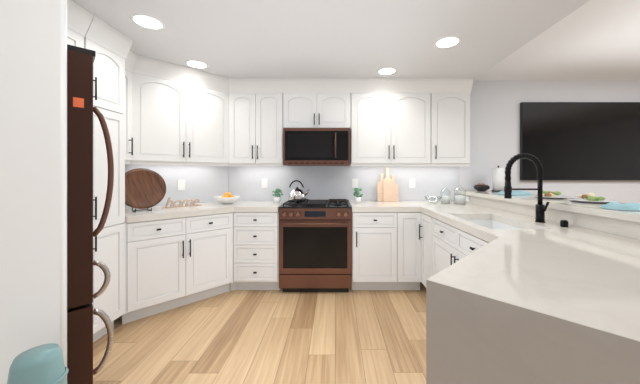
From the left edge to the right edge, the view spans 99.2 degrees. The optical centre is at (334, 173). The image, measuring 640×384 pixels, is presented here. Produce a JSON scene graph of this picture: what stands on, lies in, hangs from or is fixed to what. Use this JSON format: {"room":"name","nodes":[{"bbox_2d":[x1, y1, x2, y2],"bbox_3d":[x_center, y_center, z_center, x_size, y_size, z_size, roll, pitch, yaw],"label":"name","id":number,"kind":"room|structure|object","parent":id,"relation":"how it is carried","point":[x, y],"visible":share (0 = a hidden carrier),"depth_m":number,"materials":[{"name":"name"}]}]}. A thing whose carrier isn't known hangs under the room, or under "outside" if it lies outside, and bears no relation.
{"room":"kitchen","nodes":[
{"label":"kitchen","id":0,"kind":"room"},
{"bbox_2d":[93,282,425,383],"bbox_3d":[1.800,1.290,0.995,8.600,0.060,5.190,0,0,0],"label":"floor","id":1,"kind":"structure","parent":0,"point":[280,336],"depth_m":2.05,"materials":[{"name":"brown wood"}]},
{"bbox_2d":[0,0,66,383],"bbox_3d":[-1.359,0.086,0.853,0.040,2.347,0.740,0,0,45],"label":"wall","id":2,"kind":"structure","parent":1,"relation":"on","point":[33,173],"depth_m":1.03,"materials":[{"name":"white paint"}]},
{"bbox_2d":[7,343,68,383],"bbox_3d":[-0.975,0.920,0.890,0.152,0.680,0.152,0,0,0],"label":"garden stool","id":3,"kind":"object","parent":1,"relation":"on","point":[42,364],"visible":1,"depth_m":0.87,"materials":[{"name":"teal ceramic"}]},
{"bbox_2d":[67,44,113,383],"bbox_3d":[-1.636,0.357,1.256,0.902,1.805,0.878,0,0,45],"label":"fridge","id":4,"kind":"object","parent":1,"relation":"on","point":[81,109],"visible":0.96,"depth_m":1.17,"materials":[{"name":"brown metal"}]},
{"bbox_2d":[84,15,132,342],"bbox_3d":[-1.973,0.086,2.041,0.646,2.348,0.358,0,0,0],"label":"tall cabinet","id":5,"kind":"object","parent":1,"relation":"on","point":[109,45],"visible":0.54,"depth_m":2.06,"materials":[{"name":"white wood"}]},
{"bbox_2d":[119,212,232,323],"bbox_3d":[-1.599,0.831,2.745,0.660,0.859,0.919,0,0,45],"label":"base cabinet","id":6,"kind":"object","parent":1,"relation":"on","point":[171,263],"visible":0.98,"depth_m":2.48,"materials":[{"name":"white wood"}]},
{"bbox_2d":[124,201,285,222],"bbox_3d":[-1.447,0.372,2.852,1.698,0.055,1.260,0,0,0],"label":"countertop","id":7,"kind":"structure","parent":6,"relation":"on","point":[160,212],"depth_m":2.72,"materials":[{"name":"stone"}]},
{"bbox_2d":[125,168,165,211],"bbox_3d":[-1.781,0.144,2.516,0.281,0.398,0.281,0,0,0],"label":"plate","id":8,"kind":"object","parent":7,"relation":"on","point":[145,188],"visible":0.81,"depth_m":2.53,"materials":[{"name":"brown wood"}]},
{"bbox_2d":[162,204,201,207],"bbox_3d":[-1.600,0.340,2.860,0.024,0.008,0.380,0,0,45],"label":"base","id":9,"kind":"object","parent":7,"relation":"on","point":[182,206],"visible":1,"depth_m":2.85,"materials":[{"name":"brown wood"}]},
{"bbox_2d":[165,197,199,206],"bbox_3d":[-1.600,0.291,2.860,0.332,0.107,0.015,0,0,-45],"label":"home sign","id":10,"kind":"object","parent":9,"relation":"on","point":[181,203],"visible":0.98,"depth_m":2.84,"materials":[{"name":"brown wood"}]},
{"bbox_2d":[214,192,240,203],"bbox_3d":[-1.250,0.276,3.160,0.300,0.136,0.300,0,0,0],"label":"fruit bowl","id":11,"kind":"object","parent":7,"relation":"on","point":[227,198],"visible":1,"depth_m":3.09,"materials":[{"name":"white ceramic"}]},
{"bbox_2d":[272,188,282,202],"bbox_3d":[-0.681,0.257,3.226,0.135,0.175,0.117,0,0,0],"label":"plant","id":12,"kind":"object","parent":7,"relation":"on","point":[277,199],"visible":1,"depth_m":3.19,"materials":[{"name":"green plant"}]},
{"bbox_2d":[230,212,280,290],"bbox_3d":[-1.018,0.831,3.160,0.843,0.859,0.651,0,0,0],"label":"base cabinet","id":13,"kind":"object","parent":1,"relation":"on","point":[255,250],"visible":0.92,"depth_m":2.86,"materials":[{"name":"white wood"}]},
{"bbox_2d":[279,199,351,291],"bbox_3d":[-0.206,0.787,3.130,0.762,0.945,0.706,0,0,0],"label":"range","id":14,"kind":"object","parent":1,"relation":"on","point":[315,245],"visible":0.98,"depth_m":2.84,"materials":[{"name":"brown metal"}]},
{"bbox_2d":[288,180,309,200],"bbox_3d":[-0.421,0.193,3.210,0.257,0.243,0.210,0,0,0],"label":"kettle","id":15,"kind":"object","parent":14,"relation":"on","point":[296,194],"visible":1,"depth_m":3.14,"materials":[{"name":"silver metal"}]},
{"bbox_2d":[352,212,421,289],"bbox_3d":[0.552,0.831,3.154,0.741,0.859,0.664,0,0,0],"label":"base cabinet","id":16,"kind":"object","parent":1,"relation":"on","point":[386,250],"visible":0.98,"depth_m":2.86,"materials":[{"name":"white wood"}]},
{"bbox_2d":[419,213,488,286],"bbox_3d":[1.245,0.831,2.675,0.680,0.860,0.402,0,0,0],"label":"base cabinet","id":17,"kind":"object","parent":1,"relation":"on","point":[444,245],"depth_m":2.45,"materials":[{"name":"white wood"}]},
{"bbox_2d":[435,249,477,273],"bbox_3d":[1.245,0.985,2.018,0.680,0.551,1.036,0,0,0],"label":"base cabinet","id":18,"kind":"object","parent":17,"relation":"attached to","point":[444,258],"depth_m":2.20,"materials":[{"name":"white wood"}]},
{"bbox_2d":[72,0,589,79],"bbox_3d":[-0.450,-1.225,0.945,4.100,0.270,5.090,0,0,0],"label":"ceiling","id":19,"kind":"structure","parent":0,"point":[297,38],"depth_m":2.11,"materials":[{"name":"white paint"}]},
{"bbox_2d":[129,13,165,30],"bbox_3d":[-1.340,-1.087,1.950,0.216,0.006,0.216,0,0,0],"label":"recessed light","id":20,"kind":"object","parent":19,"relation":"in","point":[146,21],"visible":1,"depth_m":1.94,"materials":[{"name":"white"}]},
{"bbox_2d":[185,60,208,68],"bbox_3d":[-1.370,-1.087,2.700,0.216,0.006,0.216,0,0,0],"label":"recessed light","id":21,"kind":"object","parent":19,"relation":"in","point":[197,64],"visible":1,"depth_m":2.70,"materials":[{"name":"white"}]},
{"bbox_2d":[377,67,396,74],"bbox_3d":[0.550,-1.087,2.880,0.216,0.006,0.216,0,0,0],"label":"recessed light","id":22,"kind":"object","parent":19,"relation":"in","point":[386,71],"visible":1,"depth_m":2.88,"materials":[{"name":"white"}]},
{"bbox_2d":[434,36,461,48],"bbox_3d":[0.930,-1.087,2.250,0.216,0.006,0.216,0,0,0],"label":"recessed light","id":23,"kind":"object","parent":19,"relation":"in","point":[447,42],"visible":1,"depth_m":2.25,"materials":[{"name":"white"}]},
{"bbox_2d":[228,80,639,202],"bbox_3d":[1.800,-0.050,3.540,8.600,2.620,0.100,0,0,0],"label":"wall","id":24,"kind":"structure","parent":0,"point":[494,123],"depth_m":3.49,"materials":[{"name":"white paint"}]},
{"bbox_2d":[131,162,230,165],"bbox_3d":[-1.643,-0.604,2.922,0.941,0.968,0.940,0,0,0],"label":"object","id":25,"kind":"structure","parent":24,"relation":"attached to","point":[140,163],"depth_m":2.87,"materials":[{"name":"white"}]},
{"bbox_2d":[125,164,459,207],"bbox_3d":[-0.349,0.102,3.023,3.894,0.484,0.933,0,0,0],"label":"backsplash","id":26,"kind":"structure","parent":24,"relation":"attached to","point":[204,184],"depth_m":3.48,"materials":[{"name":"white tile"}]},
{"bbox_2d":[178,180,184,189],"bbox_3d":[-1.747,0.125,3.094,0.008,0.120,0.075,0,0,45],"label":"electrical outlet","id":27,"kind":"object","parent":26,"relation":"attached to","point":[181,184],"visible":1,"depth_m":3.09,"materials":[{"name":"white plastic"}]},
{"bbox_2d":[262,179,267,187],"bbox_3d":[-0.900,0.120,3.479,0.075,0.120,0.008,0,0,0],"label":"electrical outlet","id":28,"kind":"object","parent":26,"relation":"attached to","point":[264,183],"visible":1,"depth_m":3.48,"materials":[{"name":"white plastic"}]},
{"bbox_2d":[352,179,357,187],"bbox_3d":[0.257,0.120,3.479,0.075,0.120,0.008,0,0,0],"label":"electrical outlet","id":29,"kind":"object","parent":26,"relation":"attached to","point":[354,183],"visible":0.96,"depth_m":3.48,"materials":[{"name":"white plastic"}]},
{"bbox_2d":[409,179,414,187],"bbox_3d":[0.990,0.120,3.479,0.075,0.120,0.008,0,0,0],"label":"electrical outlet","id":30,"kind":"object","parent":26,"relation":"attached to","point":[411,183],"visible":1,"depth_m":3.48,"materials":[{"name":"white plastic"}]},
{"bbox_2d":[263,78,366,165],"bbox_3d":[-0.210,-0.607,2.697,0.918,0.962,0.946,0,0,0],"label":"upper cabinet","id":31,"kind":"object","parent":24,"relation":"attached to","point":[287,102],"depth_m":3.15,"materials":[{"name":"white wood"}]},
{"bbox_2d":[283,128,349,165],"bbox_3d":[-0.208,-0.312,3.263,0.758,0.425,0.442,0,0,0],"label":"microwave","id":32,"kind":"object","parent":31,"relation":"attached to","point":[316,146],"visible":1,"depth_m":3.08,"materials":[{"name":"brown metal"}]},
{"bbox_2d":[520,102,639,179],"bbox_3d":[3.255,-0.415,3.465,1.770,0.990,0.042,0,0,0],"label":"wall-mounted tv","id":33,"kind":"object","parent":24,"relation":"attached to","point":[580,140],"visible":1,"depth_m":3.44,"materials":[{"name":"black"}]},
{"bbox_2d":[460,194,639,239],"bbox_3d":[1.675,0.755,2.168,0.150,1.009,2.644,0,0,0],"label":"wall","id":34,"kind":"structure","parent":0,"point":[626,228],"depth_m":1.81,"materials":[{"name":"white paint"}]},
{"bbox_2d":[458,190,639,221],"bbox_3d":[1.835,0.230,2.144,0.530,0.040,2.688,0,0,0],"label":"bar","id":35,"kind":"object","parent":34,"relation":"on","point":[566,204],"visible":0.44,"depth_m":1.92,"materials":[{"name":"stone"}]},
{"bbox_2d":[473,183,489,190],"bbox_3d":[1.800,0.162,3.340,0.180,0.094,0.180,0,0,0],"label":"bowl","id":36,"kind":"object","parent":35,"relation":"on","point":[481,187],"visible":1,"depth_m":3.28,"materials":[{"name":"black ceramic"}]},
{"bbox_2d":[491,166,503,191],"bbox_3d":[1.970,0.054,3.280,0.150,0.310,0.150,0,0,0],"label":"paper towel","id":37,"kind":"object","parent":35,"relation":"on","point":[498,179],"visible":0.94,"depth_m":3.23,"materials":[{"name":"white paper"}]},
{"bbox_2d":[494,190,534,194],"bbox_3d":[1.830,0.187,2.800,0.344,0.040,0.220,0,0,-20],"label":"napkin","id":38,"kind":"object","parent":35,"relation":"on","point":[516,192],"visible":0.73,"depth_m":2.74,"materials":[{"name":"teal fabric"}]},
{"bbox_2d":[531,190,570,198],"bbox_3d":[1.870,0.176,2.360,0.270,0.066,0.270,0,0,0],"label":"plate","id":39,"kind":"object","parent":35,"relation":"on","point":[551,195],"visible":0.96,"depth_m":2.31,"materials":[{"name":"white ceramic"}]},
{"bbox_2d":[567,193,616,202],"bbox_3d":[1.900,0.175,2.020,0.270,0.069,0.270,0,0,0],"label":"plate","id":40,"kind":"object","parent":35,"relation":"on","point":[589,198],"visible":1,"depth_m":1.98,"materials":[{"name":"white ceramic"}]},
{"bbox_2d":[600,202,639,210],"bbox_3d":[1.800,0.187,1.620,0.345,0.041,0.220,0,0,15],"label":"napkin","id":41,"kind":"object","parent":35,"relation":"on","point":[631,206],"visible":0.98,"depth_m":1.59,"materials":[{"name":"teal fabric"}]},
{"bbox_2d":[474,0,639,79],"bbox_3d":[3.850,-1.280,0.945,4.500,0.160,5.090,0,0,0],"label":"ceiling","id":42,"kind":"structure","parent":0,"point":[594,40],"depth_m":2.64,"materials":[{"name":"white paint"}]},
{"bbox_3d":[0.974,0.830,1.930,1.223,0.859,3.112,0,0,0],"label":"base cabinet","id":43,"kind":"object","parent":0,"visible":0},
{"bbox_2d":[349,201,639,383],"bbox_3d":[0.888,0.802,1.849,1.420,0.915,3.266,0,0,0],"label":"countertop","id":44,"kind":"structure","parent":43,"relation":"on","point":[531,301],"depth_m":0.81,"materials":[{"name":"stone"}]},
{"bbox_2d":[353,188,362,202],"bbox_3d":[0.275,0.254,3.221,0.120,0.181,0.119,0,0,0],"label":"plant","id":45,"kind":"object","parent":44,"relation":"on","point":[357,198],"visible":1,"depth_m":3.20,"materials":[{"name":"green plant"}]},
{"bbox_2d":[377,167,398,201],"bbox_3d":[0.665,0.132,3.422,0.264,0.428,0.088,0,0,0],"label":"cutting boards","id":46,"kind":"object","parent":44,"relation":"on","point":[387,188],"visible":0.9,"depth_m":3.41,"materials":[{"name":"brown wood"}]},
{"bbox_2d":[424,196,441,203],"bbox_3d":[1.140,0.302,3.160,0.200,0.085,0.200,0,0,0],"label":"glass bowl","id":47,"kind":"object","parent":44,"relation":"on","point":[429,201],"visible":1,"depth_m":3.12,"materials":[{"name":"clear glass"}]},
{"bbox_2d":[441,187,450,203],"bbox_3d":[1.300,0.248,3.200,0.110,0.192,0.110,0,0,0],"label":"glass jar","id":48,"kind":"object","parent":44,"relation":"on","point":[445,199],"visible":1,"depth_m":3.17,"materials":[{"name":"clear glass"}]},
{"bbox_2d":[454,185,465,203],"bbox_3d":[1.440,0.238,3.140,0.124,0.212,0.124,0,0,0],"label":"glass jar","id":49,"kind":"object","parent":44,"relation":"on","point":[459,199],"visible":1,"depth_m":3.10,"materials":[{"name":"clear glass"}]},
{"bbox_2d":[468,220,520,228],"bbox_3d":[1.175,0.521,2.035,0.412,0.242,0.702,0,0,0],"label":"sink basin","id":50,"kind":"object","parent":44,"relation":"in","point":[492,224],"visible":0.04,"depth_m":2.35,"materials":[{"name":"white ceramic"}]},
{"bbox_2d":[504,153,548,222],"bbox_3d":[1.358,0.097,1.924,0.284,0.494,0.112,0,0,0],"label":"faucet","id":51,"kind":"object","parent":44,"relation":"on","point":[540,208],"visible":1,"depth_m":1.94,"materials":[{"name":"black metal"}]},
{"bbox_2d":[560,220,567,226],"bbox_3d":[1.500,0.323,1.780,0.041,0.042,0.042,0,0,0],"label":"button","id":52,"kind":"object","parent":44,"relation":"on","point":[563,223],"visible":1,"depth_m":1.77,"materials":[{"name":"black metal"}]},
{"bbox_3d":[-2.350,-0.050,2.295,0.100,2.620,2.390,0,0,0],"label":"wall","id":53,"kind":"structure","parent":0,"visible":0},
{"bbox_2d":[67,0,92,47],"bbox_3d":[-1.973,-0.822,1.529,0.646,0.533,0.658,0,0,0],"label":"upper cabinet","id":54,"kind":"object","parent":53,"relation":"attached to","point":[79,19],"visible":0.06,"depth_m":1.78,"materials":[{"name":"white wood"}]}
]}

